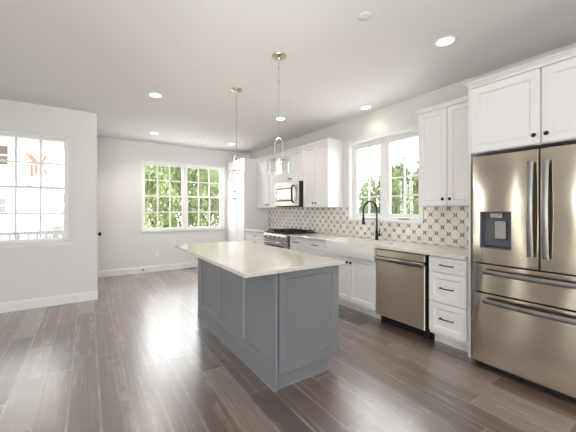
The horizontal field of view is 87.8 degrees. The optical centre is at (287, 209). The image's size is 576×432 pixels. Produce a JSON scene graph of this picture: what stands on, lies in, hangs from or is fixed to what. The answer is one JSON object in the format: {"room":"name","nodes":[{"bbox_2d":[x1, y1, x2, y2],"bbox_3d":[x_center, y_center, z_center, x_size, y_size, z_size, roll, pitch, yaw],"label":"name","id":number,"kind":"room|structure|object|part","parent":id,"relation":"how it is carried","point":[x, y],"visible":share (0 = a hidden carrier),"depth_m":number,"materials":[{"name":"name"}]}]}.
{"room":"kitchen","nodes":[
{"label":"kitchen","id":0,"kind":"room"},
{"bbox_2d":[0,136,63,150],"bbox_3d":[-5.549,-1.222,4.107,4.548,0.080,2.100,0,0,-34],"label":"ceiling","id":1,"kind":"structure","parent":0,"point":[4,141],"depth_m":5.36,"materials":[{"name":"white paint"}]},
{"bbox_2d":[0,99,96,302],"bbox_3d":[-4.683,-0.047,3.321,4.313,2.770,0.160,0,0,-34],"label":"wall","id":2,"kind":"structure","parent":0,"point":[26,273],"depth_m":4.24,"materials":[{"name":"paint"}]},
{"bbox_2d":[0,126,72,247],"bbox_3d":[-3.527,-0.286,4.059,1.004,1.577,0.160,0,0,-34],"label":"window","id":3,"kind":"structure","parent":2,"relation":"in","point":[67,239],"depth_m":4.15,"materials":[{"name":"paint"}]},
{"bbox_3d":[-3.561,-0.647,4.109,0.850,0.722,0.030,0,0,-34],"label":"sash","id":4,"kind":"part","parent":3,"relation":"part of","materials":[{"name":"paint"}]},
{"bbox_3d":[-3.541,0.054,4.079,0.850,0.752,0.030,0,0,-34],"label":"sash","id":5,"kind":"part","parent":3,"relation":"part of","materials":[{"name":"paint"}]},
{"bbox_3d":[-3.508,0.477,4.030,1.004,0.050,0.090,0,0,-34],"label":"sill","id":6,"kind":"part","parent":3,"relation":"part of","materials":[{"name":"paint"}]},
{"bbox_2d":[0,291,97,312],"bbox_3d":[-4.629,1.273,3.253,4.327,0.130,0.014,0,0,-34],"label":"baseboard","id":7,"kind":"structure","parent":2,"relation":"attached to","point":[19,305],"depth_m":4.12,"materials":[{"name":"paint"}]},
{"bbox_2d":[97,137,249,270],"bbox_3d":[-2.429,-0.047,6.846,3.675,2.770,0.160,0,0,-34],"label":"wall","id":8,"kind":"structure","parent":0,"point":[122,244],"depth_m":6.22,"materials":[{"name":"paint"}]},
{"bbox_2d":[98,261,197,277],"bbox_3d":[-2.637,1.273,6.602,2.737,0.130,0.014,0,0,-34],"label":"baseboard","id":9,"kind":"structure","parent":8,"relation":"attached to","point":[115,272],"depth_m":6.35,"materials":[{"name":"paint"}]},
{"bbox_2d":[141,160,224,232],"bbox_3d":[-2.357,-0.272,6.858,1.854,1.549,0.160,0,0,-34],"label":"window","id":10,"kind":"structure","parent":8,"relation":"in","point":[184,181],"depth_m":6.84,"materials":[{"name":"paint"}]},
{"bbox_3d":[-2.765,-0.639,6.657,0.843,0.726,0.030,0,0,-34],"label":"sash","id":11,"kind":"part","parent":10,"relation":"part of","materials":[{"name":"paint"}]},
{"bbox_3d":[-2.746,0.059,6.628,0.843,0.743,0.030,0,0,-34],"label":"sash","id":12,"kind":"part","parent":10,"relation":"part of","materials":[{"name":"paint"}]},
{"bbox_3d":[-2.337,0.478,6.829,1.854,0.050,0.090,0,0,-34],"label":"sill","id":13,"kind":"part","parent":10,"relation":"part of","materials":[{"name":"paint"}]},
{"bbox_3d":[-2.015,-0.639,7.159,0.843,0.726,0.030,0,0,-34],"label":"sash","id":14,"kind":"part","parent":10,"relation":"part of","materials":[{"name":"paint"}]},
{"bbox_3d":[-1.996,0.059,7.130,0.843,0.743,0.030,0,0,-34],"label":"sash","id":15,"kind":"part","parent":10,"relation":"part of","materials":[{"name":"paint"}]},
{"bbox_2d":[0,0,575,153],"bbox_3d":[-1.239,-1.507,1.192,7.988,0.150,10.880,0,0,-34],"label":"ceiling","id":16,"kind":"structure","parent":0,"point":[104,58],"depth_m":2.80,"materials":[{"name":"paint"}]},
{"bbox_2d":[148,92,162,97],"bbox_3d":[-1.657,-1.429,3.743,0.175,0.007,0.175,0,0,-34],"label":"recessed light","id":17,"kind":"object","parent":16,"relation":"in","point":[152,94],"visible":1,"depth_m":3.74,"materials":[{"name":"white plastic"}]},
{"bbox_2d":[229,87,244,180],"bbox_3d":[-0.614,-0.884,3.572,0.199,1.095,0.199,0,0,-34],"label":"pendant light","id":18,"kind":"object","parent":16,"relation":"hanging from","point":[236,90],"visible":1,"depth_m":3.56,"materials":[{"name":"silver metal"}]},
{"bbox_3d":[-0.614,-1.027,3.572,0.013,0.730,0.013,0,0,-34],"label":"stem","id":19,"kind":"part","parent":18,"relation":"part of","materials":[{"name":"silver metal"}]},
{"bbox_2d":[268,52,289,174],"bbox_3d":[-0.086,-0.884,2.783,0.199,1.095,0.199,0,0,-34],"label":"pendant light","id":20,"kind":"object","parent":16,"relation":"hanging from","point":[278,56],"visible":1,"depth_m":2.77,"materials":[{"name":"silver metal"}]},
{"bbox_3d":[-0.086,-1.027,2.783,0.013,0.730,0.013,0,0,-34],"label":"stem","id":21,"kind":"part","parent":20,"relation":"part of","materials":[{"name":"silver metal"}]},
{"bbox_3d":[-0.086,-0.394,2.783,0.048,0.072,0.048,0,0,-34],"label":"bulb","id":22,"kind":"part","parent":20,"relation":"part of","materials":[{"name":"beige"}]},
{"bbox_3d":[-0.086,-0.402,2.783,0.199,0.129,0.199,0,0,-34],"label":"lamp shade","id":23,"kind":"part","parent":20,"relation":"part of","materials":[{"name":"clear glass"}]},
{"bbox_2d":[358,12,371,20],"bbox_3d":[0.569,-1.429,2.214,0.099,0.006,0.099,0,0,-34],"label":"cover plate","id":24,"kind":"object","parent":16,"relation":"attached to","point":[363,16],"visible":1,"depth_m":2.21,"materials":[{"name":"paint"}]},
{"bbox_2d":[360,105,372,109],"bbox_3d":[1.093,-1.429,4.191,0.175,0.007,0.175,0,0,-34],"label":"recessed light","id":25,"kind":"object","parent":16,"relation":"in","point":[365,107],"visible":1,"depth_m":4.19,"materials":[{"name":"white plastic"}]},
{"bbox_2d":[434,35,456,46],"bbox_3d":[1.339,-1.429,2.543,0.175,0.007,0.175,0,0,-34],"label":"recessed light","id":26,"kind":"object","parent":16,"relation":"in","point":[447,40],"visible":1,"depth_m":2.54,"materials":[{"name":"white plastic"}]},
{"bbox_2d":[0,268,575,431],"bbox_3d":[-1.239,1.398,1.192,7.988,0.120,10.880,0,0,-34],"label":"floor","id":27,"kind":"structure","parent":0,"point":[139,356],"depth_m":2.34,"materials":[{"name":"brown wood"}]},
{"bbox_2d":[226,158,268,241],"bbox_3d":[-0.979,0.106,7.093,0.666,2.464,1.012,0,0,-34],"label":"pantry cabinet","id":28,"kind":"object","parent":27,"relation":"on","point":[243,213],"visible":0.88,"depth_m":6.70,"materials":[{"name":"white paint"}]},
{"bbox_3d":[-1.336,0.447,7.103,0.022,1.548,0.469,0,0,-34],"label":"door","id":29,"kind":"part","parent":28,"relation":"part of","materials":[{"name":"white paint"}]},
{"bbox_3d":[-1.336,-0.706,7.103,0.022,0.738,0.469,0,0,-34],"label":"door","id":30,"kind":"part","parent":28,"relation":"part of","materials":[{"name":"white paint"}]},
{"bbox_3d":[-1.225,-1.102,6.927,0.034,0.048,1.010,0,0,-34],"label":"crown moulding","id":31,"kind":"part","parent":28,"relation":"part of","materials":[{"name":"white paint"}]},
{"bbox_3d":[-1.072,0.447,6.709,0.022,1.548,0.469,0,0,-34],"label":"door","id":32,"kind":"part","parent":28,"relation":"part of","materials":[{"name":"white paint"}]},
{"bbox_3d":[-1.072,-0.706,6.709,0.022,0.738,0.469,0,0,-34],"label":"door","id":33,"kind":"part","parent":28,"relation":"part of","materials":[{"name":"white paint"}]},
{"bbox_2d":[245,231,263,243],"bbox_3d":[-0.431,0.897,6.288,0.652,0.882,0.920,0,0,-34],"label":"base cabinet","id":34,"kind":"object","parent":27,"relation":"on","point":[256,237],"visible":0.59,"depth_m":6.14,"materials":[{"name":"white paint"}]},
{"bbox_2d":[244,228,274,232],"bbox_3d":[-0.434,0.439,6.291,0.655,0.030,0.925,0,0,-34],"label":"countertop","id":35,"kind":"structure","parent":34,"relation":"on","point":[260,230],"depth_m":6.34,"materials":[{"name":"stone"}]},
{"bbox_2d":[197,258,338,392],"bbox_3d":[-0.331,0.896,3.148,0.690,0.884,1.870,0,0,-34],"label":"kitchen island","id":36,"kind":"object","parent":27,"relation":"on","point":[283,327],"visible":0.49,"depth_m":2.43,"materials":[{"name":"grey paint"}]},
{"bbox_3d":[-0.950,0.842,3.491,0.020,0.772,0.606,0,0,-34],"label":"panel","id":37,"kind":"part","parent":36,"relation":"part of","materials":[{"name":"grey paint"}]},
{"bbox_3d":[-0.609,0.842,2.982,0.020,0.772,0.606,0,0,-34],"label":"panel","id":38,"kind":"part","parent":36,"relation":"part of","materials":[{"name":"grey paint"}]},
{"bbox_3d":[-0.269,0.842,2.474,0.020,0.772,0.606,0,0,-34],"label":"panel","id":39,"kind":"part","parent":36,"relation":"part of","materials":[{"name":"grey paint"}]},
{"bbox_2d":[174,241,344,277],"bbox_3d":[-0.440,0.439,3.033,0.921,0.030,1.930,0,0,-34],"label":"island countertop","id":40,"kind":"structure","parent":36,"relation":"on","point":[246,259],"depth_m":2.59,"materials":[{"name":"stone"}]},
{"bbox_3d":[-0.391,1.331,3.108,0.546,0.014,1.870,0,0,-34],"label":"shoe moulding","id":41,"kind":"part","parent":36,"relation":"part of","materials":[{"name":"grey paint"}]},
{"bbox_3d":[-0.088,0.897,2.200,0.024,0.882,0.025,0,0,-34],"label":"corner post","id":42,"kind":"part","parent":36,"relation":"part of","materials":[{"name":"grey paint"}]},
{"bbox_3d":[0.178,0.839,2.380,0.599,0.770,0.020,0,0,-34],"label":"panel","id":43,"kind":"part","parent":36,"relation":"part of","materials":[{"name":"grey paint"}]},
{"bbox_2d":[262,228,315,248],"bbox_3d":[0.001,0.858,5.547,0.717,0.960,0.793,0,0,-34],"label":"gas range","id":44,"kind":"object","parent":27,"relation":"on","point":[280,238],"visible":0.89,"depth_m":5.37,"materials":[{"name":"silver metal"}]},
{"bbox_3d":[-0.271,0.588,5.365,0.062,0.024,0.692,0,0,-34],"label":"oven handle","id":45,"kind":"part","parent":44,"relation":"part of","materials":[{"name":"metal"}]},
{"bbox_3d":[-0.227,0.480,5.395,0.055,0.115,0.787,0,0,-34],"label":"control panel","id":46,"kind":"part","parent":44,"relation":"part of","materials":[{"name":"metal"}]},
{"bbox_3d":[-0.225,0.832,5.396,0.048,0.572,0.781,0,0,-34],"label":"oven door","id":47,"kind":"part","parent":44,"relation":"part of","materials":[{"name":"metal"}]},
{"bbox_2d":[264,231,315,233],"bbox_3d":[0.030,0.420,5.567,0.645,0.008,0.793,0,0,-34],"label":"cooktop","id":48,"kind":"object","parent":44,"relation":"in","point":[265,232],"depth_m":5.41,"materials":[{"name":"black metal"}]},
{"bbox_2d":[290,237,303,251],"bbox_3d":[0.379,0.897,5.078,0.652,0.882,0.392,0,0,-34],"label":"base cabinet","id":49,"kind":"object","parent":27,"relation":"on","point":[297,244],"visible":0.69,"depth_m":4.90,"materials":[{"name":"white paint"}]},
{"bbox_3d":[0.143,0.919,4.920,0.022,0.602,0.383,0,0,-34],"label":"door","id":50,"kind":"part","parent":49,"relation":"part of","materials":[{"name":"white paint"}]},
{"bbox_2d":[304,239,327,256],"bbox_3d":[0.650,0.897,4.675,0.650,0.882,0.575,0,0,-34],"label":"base cabinet","id":51,"kind":"object","parent":27,"relation":"on","point":[316,247],"visible":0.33,"depth_m":4.50,"materials":[{"name":"white paint"}]},
{"bbox_3d":[0.413,0.539,4.517,0.022,0.143,0.566,0,0,-34],"label":"drawer","id":52,"kind":"part","parent":51,"relation":"part of","materials":[{"name":"white paint"}]},
{"bbox_3d":[0.413,0.762,4.517,0.022,0.287,0.566,0,0,-34],"label":"drawer","id":53,"kind":"part","parent":51,"relation":"part of","materials":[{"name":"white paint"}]},
{"bbox_2d":[288,233,467,259],"bbox_3d":[1.063,0.439,4.056,0.655,0.030,2.866,0,0,-34],"label":"countertop","id":54,"kind":"structure","parent":51,"relation":"on","point":[418,248],"depth_m":3.43,"materials":[{"name":"stone"}]},
{"bbox_2d":[326,239,389,260],"bbox_3d":[0.962,0.526,4.014,0.465,0.168,0.852,0,0,-34],"label":"farmhouse sink","id":55,"kind":"object","parent":54,"relation":"in","point":[360,249],"visible":0.85,"depth_m":3.92,"materials":[{"name":"ceramic"}]},
{"bbox_2d":[362,200,379,239],"bbox_3d":[1.133,0.148,4.064,0.320,0.551,0.093,0,0,-34],"label":"kitchen faucet","id":56,"kind":"object","parent":54,"relation":"on","point":[368,201],"visible":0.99,"depth_m":4.11,"materials":[{"name":"black metal"}]},
{"bbox_2d":[328,253,380,319],"bbox_3d":[1.050,0.978,4.076,0.652,0.720,0.862,0,0,-34],"label":"base cabinet","id":57,"kind":"object","parent":27,"relation":"on","point":[357,277],"visible":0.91,"depth_m":3.81,"materials":[{"name":"white paint"}]},
{"bbox_3d":[0.695,0.909,4.097,0.022,0.581,0.423,0,0,-34],"label":"door","id":58,"kind":"part","parent":57,"relation":"part of","materials":[{"name":"white paint"}]},
{"bbox_3d":[0.934,0.909,3.740,0.022,0.581,0.423,0,0,-34],"label":"door","id":59,"kind":"part","parent":57,"relation":"part of","materials":[{"name":"white paint"}]},
{"bbox_2d":[375,249,430,338],"bbox_3d":[1.443,0.902,3.439,0.614,0.872,0.622,0,0,-34],"label":"dishwasher","id":60,"kind":"object","parent":27,"relation":"on","point":[402,278],"visible":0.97,"depth_m":3.23,"materials":[{"name":"silver metal"}]},
{"bbox_3d":[1.207,0.570,3.281,0.044,0.048,0.610,0,0,-34],"label":"handle","id":61,"kind":"part","parent":60,"relation":"part of","materials":[{"name":"metal"}]},
{"bbox_2d":[429,255,467,351],"bbox_3d":[1.759,0.897,3.018,0.650,0.882,0.366,0,0,-34],"label":"base cabinet","id":62,"kind":"object","parent":27,"relation":"on","point":[448,277],"visible":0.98,"depth_m":2.85,"materials":[{"name":"white paint"}]},
{"bbox_3d":[1.523,1.056,2.860,0.022,0.288,0.358,0,0,-34],"label":"drawer","id":63,"kind":"part","parent":62,"relation":"part of","materials":[{"name":"white paint"}]},
{"bbox_3d":[1.523,0.760,2.860,0.022,0.286,0.358,0,0,-34],"label":"drawer","id":64,"kind":"part","parent":62,"relation":"part of","materials":[{"name":"white paint"}]},
{"bbox_3d":[1.523,0.538,2.860,0.022,0.142,0.358,0,0,-34],"label":"drawer","id":65,"kind":"part","parent":62,"relation":"part of","materials":[{"name":"white paint"}]},
{"bbox_2d":[463,47,575,357],"bbox_3d":[2.154,0.104,2.429,0.650,2.468,1.088,0,0,-34],"label":"tall cabinet","id":66,"kind":"object","parent":27,"relation":"on","point":[531,105],"visible":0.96,"depth_m":2.38,"materials":[{"name":"white paint"}]},
{"bbox_3d":[1.889,0.107,2.869,0.600,2.462,0.021,0,0,-34],"label":"panel","id":67,"kind":"part","parent":66,"relation":"part of","materials":[{"name":"white paint"}]},
{"bbox_3d":[1.789,-0.791,2.487,0.022,0.571,0.495,0,0,-34],"label":"door","id":68,"kind":"part","parent":66,"relation":"part of","materials":[{"name":"white paint"}]},
{"bbox_3d":[2.154,-1.105,2.429,0.650,0.049,1.088,0,0,-34],"label":"crown moulding","id":69,"kind":"part","parent":66,"relation":"part of","materials":[{"name":"white paint"}]},
{"bbox_3d":[2.069,-0.791,2.070,0.022,0.571,0.495,0,0,-34],"label":"door","id":70,"kind":"part","parent":66,"relation":"part of","materials":[{"name":"white paint"}]},
{"bbox_2d":[473,144,575,401],"bbox_3d":[2.092,0.447,2.360,0.757,1.782,0.910,0,0,-34],"label":"refrigerator","id":71,"kind":"object","parent":27,"relation":"on","point":[524,202],"visible":1,"depth_m":2.23,"materials":[{"name":"grey metal"}]},
{"bbox_3d":[1.737,0.001,2.397,0.074,0.890,0.453,0,0,-34],"label":"door","id":72,"kind":"part","parent":71,"relation":"part of","materials":[{"name":"silver metal"}]},
{"bbox_3d":[1.864,0.988,2.207,0.074,0.581,0.910,0,0,-34],"label":"drawer","id":73,"kind":"part","parent":71,"relation":"part of","materials":[{"name":"silver metal"}]},
{"bbox_3d":[1.864,0.572,2.207,0.074,0.233,0.910,0,0,-34],"label":"drawer","id":74,"kind":"part","parent":71,"relation":"part of","materials":[{"name":"silver metal"}]},
{"bbox_3d":[1.804,0.750,2.170,0.068,0.037,0.715,0,0,-34],"label":"handle","id":75,"kind":"part","parent":71,"relation":"part of","materials":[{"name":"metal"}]},
{"bbox_3d":[1.804,0.512,2.170,0.068,0.037,0.715,0,0,-34],"label":"handle","id":76,"kind":"part","parent":71,"relation":"part of","materials":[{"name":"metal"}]},
{"bbox_3d":[1.783,-0.002,2.202,0.068,0.710,0.037,0,0,-34],"label":"handle","id":77,"kind":"part","parent":71,"relation":"part of","materials":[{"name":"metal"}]},
{"bbox_3d":[1.832,-0.002,2.129,0.068,0.710,0.037,0,0,-34],"label":"handle","id":78,"kind":"part","parent":71,"relation":"part of","materials":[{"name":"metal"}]},
{"bbox_3d":[1.993,0.001,2.015,0.074,0.890,0.447,0,0,-34],"label":"door","id":79,"kind":"part","parent":71,"relation":"part of","materials":[{"name":"silver metal"}]},
{"bbox_2d":[250,42,575,222],"bbox_3d":[2.058,-0.047,3.304,0.160,2.770,10.720,0,0,-34],"label":"wall","id":80,"kind":"structure","parent":0,"point":[401,115],"depth_m":4.29,"materials":[{"name":"paint"}]},
{"bbox_2d":[257,152,292,207],"bbox_3d":[-0.309,-0.581,6.368,0.360,1.090,0.923,0,0,-34],"label":"upper cabinet","id":81,"kind":"object","parent":80,"relation":"attached to","point":[266,182],"visible":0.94,"depth_m":6.29,"materials":[{"name":"white paint"}]},
{"bbox_3d":[-0.552,-0.557,6.483,0.022,1.031,0.455,0,0,-34],"label":"door","id":82,"kind":"part","parent":81,"relation":"part of","materials":[{"name":"white paint"}]},
{"bbox_3d":[-0.300,-1.101,6.374,0.338,0.049,0.923,0,0,-34],"label":"crown moulding","id":83,"kind":"part","parent":81,"relation":"part of","materials":[{"name":"white paint"}]},
{"bbox_3d":[-0.295,-0.557,6.100,0.022,1.031,0.455,0,0,-34],"label":"door","id":84,"kind":"part","parent":81,"relation":"part of","materials":[{"name":"white paint"}]},
{"bbox_2d":[279,145,302,182],"bbox_3d":[0.167,-0.815,5.657,0.360,0.622,0.785,0,0,-34],"label":"upper cabinet","id":85,"kind":"object","parent":80,"relation":"attached to","point":[294,156],"visible":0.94,"depth_m":5.53,"materials":[{"name":"white paint"}]},
{"bbox_3d":[-0.056,-0.791,5.743,0.022,0.563,0.386,0,0,-34],"label":"door","id":86,"kind":"part","parent":85,"relation":"part of","materials":[{"name":"white paint"}]},
{"bbox_2d":[275,181,302,206],"bbox_3d":[0.104,-0.274,5.615,0.512,0.452,0.772,0,0,-34],"label":"microwave oven","id":87,"kind":"object","parent":85,"relation":"attached to","point":[287,194],"visible":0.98,"depth_m":5.41,"materials":[{"name":"silver metal"}]},
{"bbox_3d":[0.073,-0.280,5.272,0.040,0.326,0.088,0,0,33],"label":"handle","id":88,"kind":"part","parent":87,"relation":"part of","materials":[{"name":"black plastic"}]},
{"bbox_3d":[0.176,-1.101,5.663,0.338,0.049,0.785,0,0,-34],"label":"crown moulding","id":89,"kind":"part","parent":85,"relation":"part of","materials":[{"name":"white paint"}]},
{"bbox_3d":[0.162,-0.791,5.417,0.022,0.563,0.386,0,0,-34],"label":"door","id":90,"kind":"part","parent":85,"relation":"part of","materials":[{"name":"white paint"}]},
{"bbox_2d":[303,138,342,206],"bbox_3d":[0.569,-0.581,5.056,0.360,1.090,0.656,0,0,-34],"label":"upper cabinet","id":91,"kind":"object","parent":80,"relation":"attached to","point":[322,159],"visible":1,"depth_m":4.85,"materials":[{"name":"white paint"}]},
{"bbox_3d":[0.364,-0.557,5.116,0.022,1.031,0.321,0,0,-34],"label":"door","id":92,"kind":"part","parent":91,"relation":"part of","materials":[{"name":"white paint"}]},
{"bbox_3d":[0.546,-0.557,4.844,0.022,1.031,0.321,0,0,-34],"label":"door","id":93,"kind":"part","parent":91,"relation":"part of","materials":[{"name":"white paint"}]},
{"bbox_3d":[0.578,-1.101,5.062,0.338,0.049,0.656,0,0,-34],"label":"crown moulding","id":94,"kind":"part","parent":91,"relation":"part of","materials":[{"name":"white paint"}]},
{"bbox_2d":[269,206,467,247],"bbox_3d":[0.854,0.193,4.950,0.008,0.461,4.584,0,0,-34],"label":"tile backsplash","id":95,"kind":"structure","parent":80,"relation":"attached to","point":[442,225],"depth_m":4.15,"materials":[{"name":"white tile"}]},
{"bbox_2d":[348,126,423,222],"bbox_3d":[1.375,-0.443,4.278,0.170,1.228,1.280,0,0,-34],"label":"window","id":96,"kind":"structure","parent":80,"relation":"in","point":[385,196],"depth_m":4.27,"materials":[{"name":"paint"}]},
{"bbox_3d":[1.232,-0.442,4.549,0.037,1.096,0.540,0,0,-34],"label":"sash","id":97,"kind":"part","parent":96,"relation":"part of","materials":[{"name":"paint"}]},
{"bbox_3d":[1.340,0.158,4.255,0.085,0.027,1.280,0,0,-34],"label":"sill","id":98,"kind":"part","parent":96,"relation":"part of","materials":[{"name":"paint"}]},
{"bbox_3d":[1.571,-0.442,4.043,0.037,1.096,0.540,0,0,-34],"label":"sash","id":99,"kind":"part","parent":96,"relation":"part of","materials":[{"name":"paint"}]},
{"bbox_2d":[415,95,467,205],"bbox_3d":[1.788,-0.584,3.236,0.360,1.092,0.683,0,0,-34],"label":"upper cabinet","id":100,"kind":"object","parent":80,"relation":"attached to","point":[442,127],"visible":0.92,"depth_m":3.17,"materials":[{"name":"white paint"}]},
{"bbox_3d":[1.587,-0.560,3.288,0.022,1.033,0.325,0,0,-34],"label":"door","id":101,"kind":"part","parent":100,"relation":"part of","materials":[{"name":"white paint"}]},
{"bbox_3d":[1.792,-1.105,3.238,0.350,0.049,0.683,0,0,-34],"label":"crown moulding","id":102,"kind":"part","parent":100,"relation":"part of","materials":[{"name":"white paint"}]},
{"bbox_3d":[1.772,-0.560,3.013,0.022,1.033,0.325,0,0,-34],"label":"door","id":103,"kind":"part","parent":100,"relation":"part of","materials":[{"name":"white paint"}]},
{"bbox_3d":[-5.438,1.448,4.121,4.348,0.180,2.000,0,0,-34],"label":"floor","id":104,"kind":"structure","parent":0,"visible":0},
{"bbox_2d":[0,230,63,239],"bbox_3d":[-5.926,0.884,4.842,4.340,0.948,0.060,0,0,-34],"label":"porch railing","id":105,"kind":"object","parent":104,"relation":"on","point":[27,233],"visible":0.21,"depth_m":5.57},
{"bbox_3d":[-5.926,0.438,4.842,4.340,0.056,0.060,0,0,-34],"label":"rail","id":106,"kind":"part","parent":105,"relation":"part of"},
{"bbox_3d":[-3.423,-0.047,5.172,0.160,2.770,1.515,0,0,-34],"label":"wall","id":107,"kind":"structure","parent":0,"visible":0},
{"bbox_2d":[97,158,100,288],"bbox_3d":[-3.199,0.273,4.995,0.115,2.130,1.000,0,0,-34],"label":"door","id":108,"kind":"structure","parent":107,"relation":"in","point":[99,233],"depth_m":4.58,"materials":[{"name":"paint"}]},
{"bbox_3d":[-3.200,0.273,4.994,0.012,2.130,1.000,0,0,-34],"label":"casing","id":109,"kind":"part","parent":108,"relation":"part of","materials":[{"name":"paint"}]},
{"label":"outside","id":110,"kind":"structure","parent":0,"visible":0},
{"bbox_2d":[59,218,219,237],"bbox_3d":[-13.352,1.898,19.943,80.000,0.120,72.000,0,0,-34],"label":"ground","id":111,"kind":"structure","parent":110,"point":[212,218],"depth_m":39.23,"materials":[{"name":"green plant"}]},
{"bbox_2d":[0,146,61,239],"bbox_3d":[-19.564,-3.737,15.182,12.980,11.150,9.600,0,0,-34],"label":"house","id":112,"kind":"structure","parent":111,"relation":"on","point":[28,173],"depth_m":14.47,"materials":[{"name":"white"}]},
{"bbox_2d":[42,222,63,237],"bbox_3d":[-11.088,1.070,14.260,0.674,0.915,1.061,0,0,25],"label":"bush","id":113,"kind":"object","parent":111,"relation":"on","point":[53,227],"visible":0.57,"depth_m":14.20,"materials":[{"name":"green plant"}]},
{"bbox_2d":[62,207,63,228],"bbox_3d":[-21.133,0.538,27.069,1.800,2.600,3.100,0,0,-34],"label":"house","id":114,"kind":"structure","parent":111,"relation":"on","point":[62,207],"depth_m":27.16,"materials":[{"name":"white"}]},
{"bbox_2d":[145,165,180,227],"bbox_3d":[-5.549,-0.490,12.361,2.150,4.693,2.121,0,0,-34],"label":"leafy tree","id":115,"kind":"object","parent":111,"relation":"on","point":[151,174],"visible":0.46,"depth_m":12.22,"materials":[{"name":"green plant"}]},
{"bbox_2d":[148,166,181,227],"bbox_3d":[-6.279,-0.768,15.004,1.563,5.309,2.325,0,0,-34],"label":"leafy tree","id":116,"kind":"object","parent":111,"relation":"on","point":[173,170],"visible":0.1,"depth_m":14.65,"materials":[{"name":"green plant"}]},
{"bbox_2d":[172,167,193,226],"bbox_3d":[-6.556,-1.474,18.682,1.845,6.630,2.750,0,0,18],"label":"leafy tree","id":117,"kind":"object","parent":111,"relation":"on","point":[178,169],"visible":0.14,"depth_m":17.92,"materials":[{"name":"green plant"}]},
{"bbox_2d":[180,168,219,226],"bbox_3d":[-4.004,-0.196,13.891,1.942,4.925,1.825,0,0,34],"label":"leafy tree","id":118,"kind":"object","parent":111,"relation":"on","point":[193,174],"visible":0.53,"depth_m":13.74,"materials":[{"name":"green plant"}]},
{"bbox_2d":[189,169,219,225],"bbox_3d":[-4.396,-1.131,16.463,2.419,5.947,2.317,0,0,-34],"label":"leafy tree","id":119,"kind":"object","parent":111,"relation":"on","point":[217,214],"visible":0.17,"depth_m":16.17,"materials":[{"name":"green plant"}]},
{"bbox_2d":[359,163,402,213],"bbox_3d":[3.479,0.202,11.392,1.733,4.322,1.649,0,0,35],"label":"bushy tree","id":120,"kind":"object","parent":111,"relation":"on","point":[395,185],"visible":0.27,"depth_m":11.11,"materials":[{"name":"green plant"}]},
{"bbox_2d":[395,160,412,211],"bbox_3d":[5.261,0.250,12.898,2.083,4.886,2.189,0,0,27],"label":"bushy tree","id":121,"kind":"object","parent":111,"relation":"on","point":[399,166],"visible":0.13,"depth_m":13.04,"materials":[{"name":"green plant"}]},
{"bbox_2d":[402,160,418,213],"bbox_3d":[4.423,-0.322,9.324,1.816,4.596,2.143,0,0,-34],"label":"bushy tree","id":122,"kind":"object","parent":111,"relation":"on","point":[413,208],"visible":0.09,"depth_m":9.41,"materials":[{"name":"green plant"}]}
]}

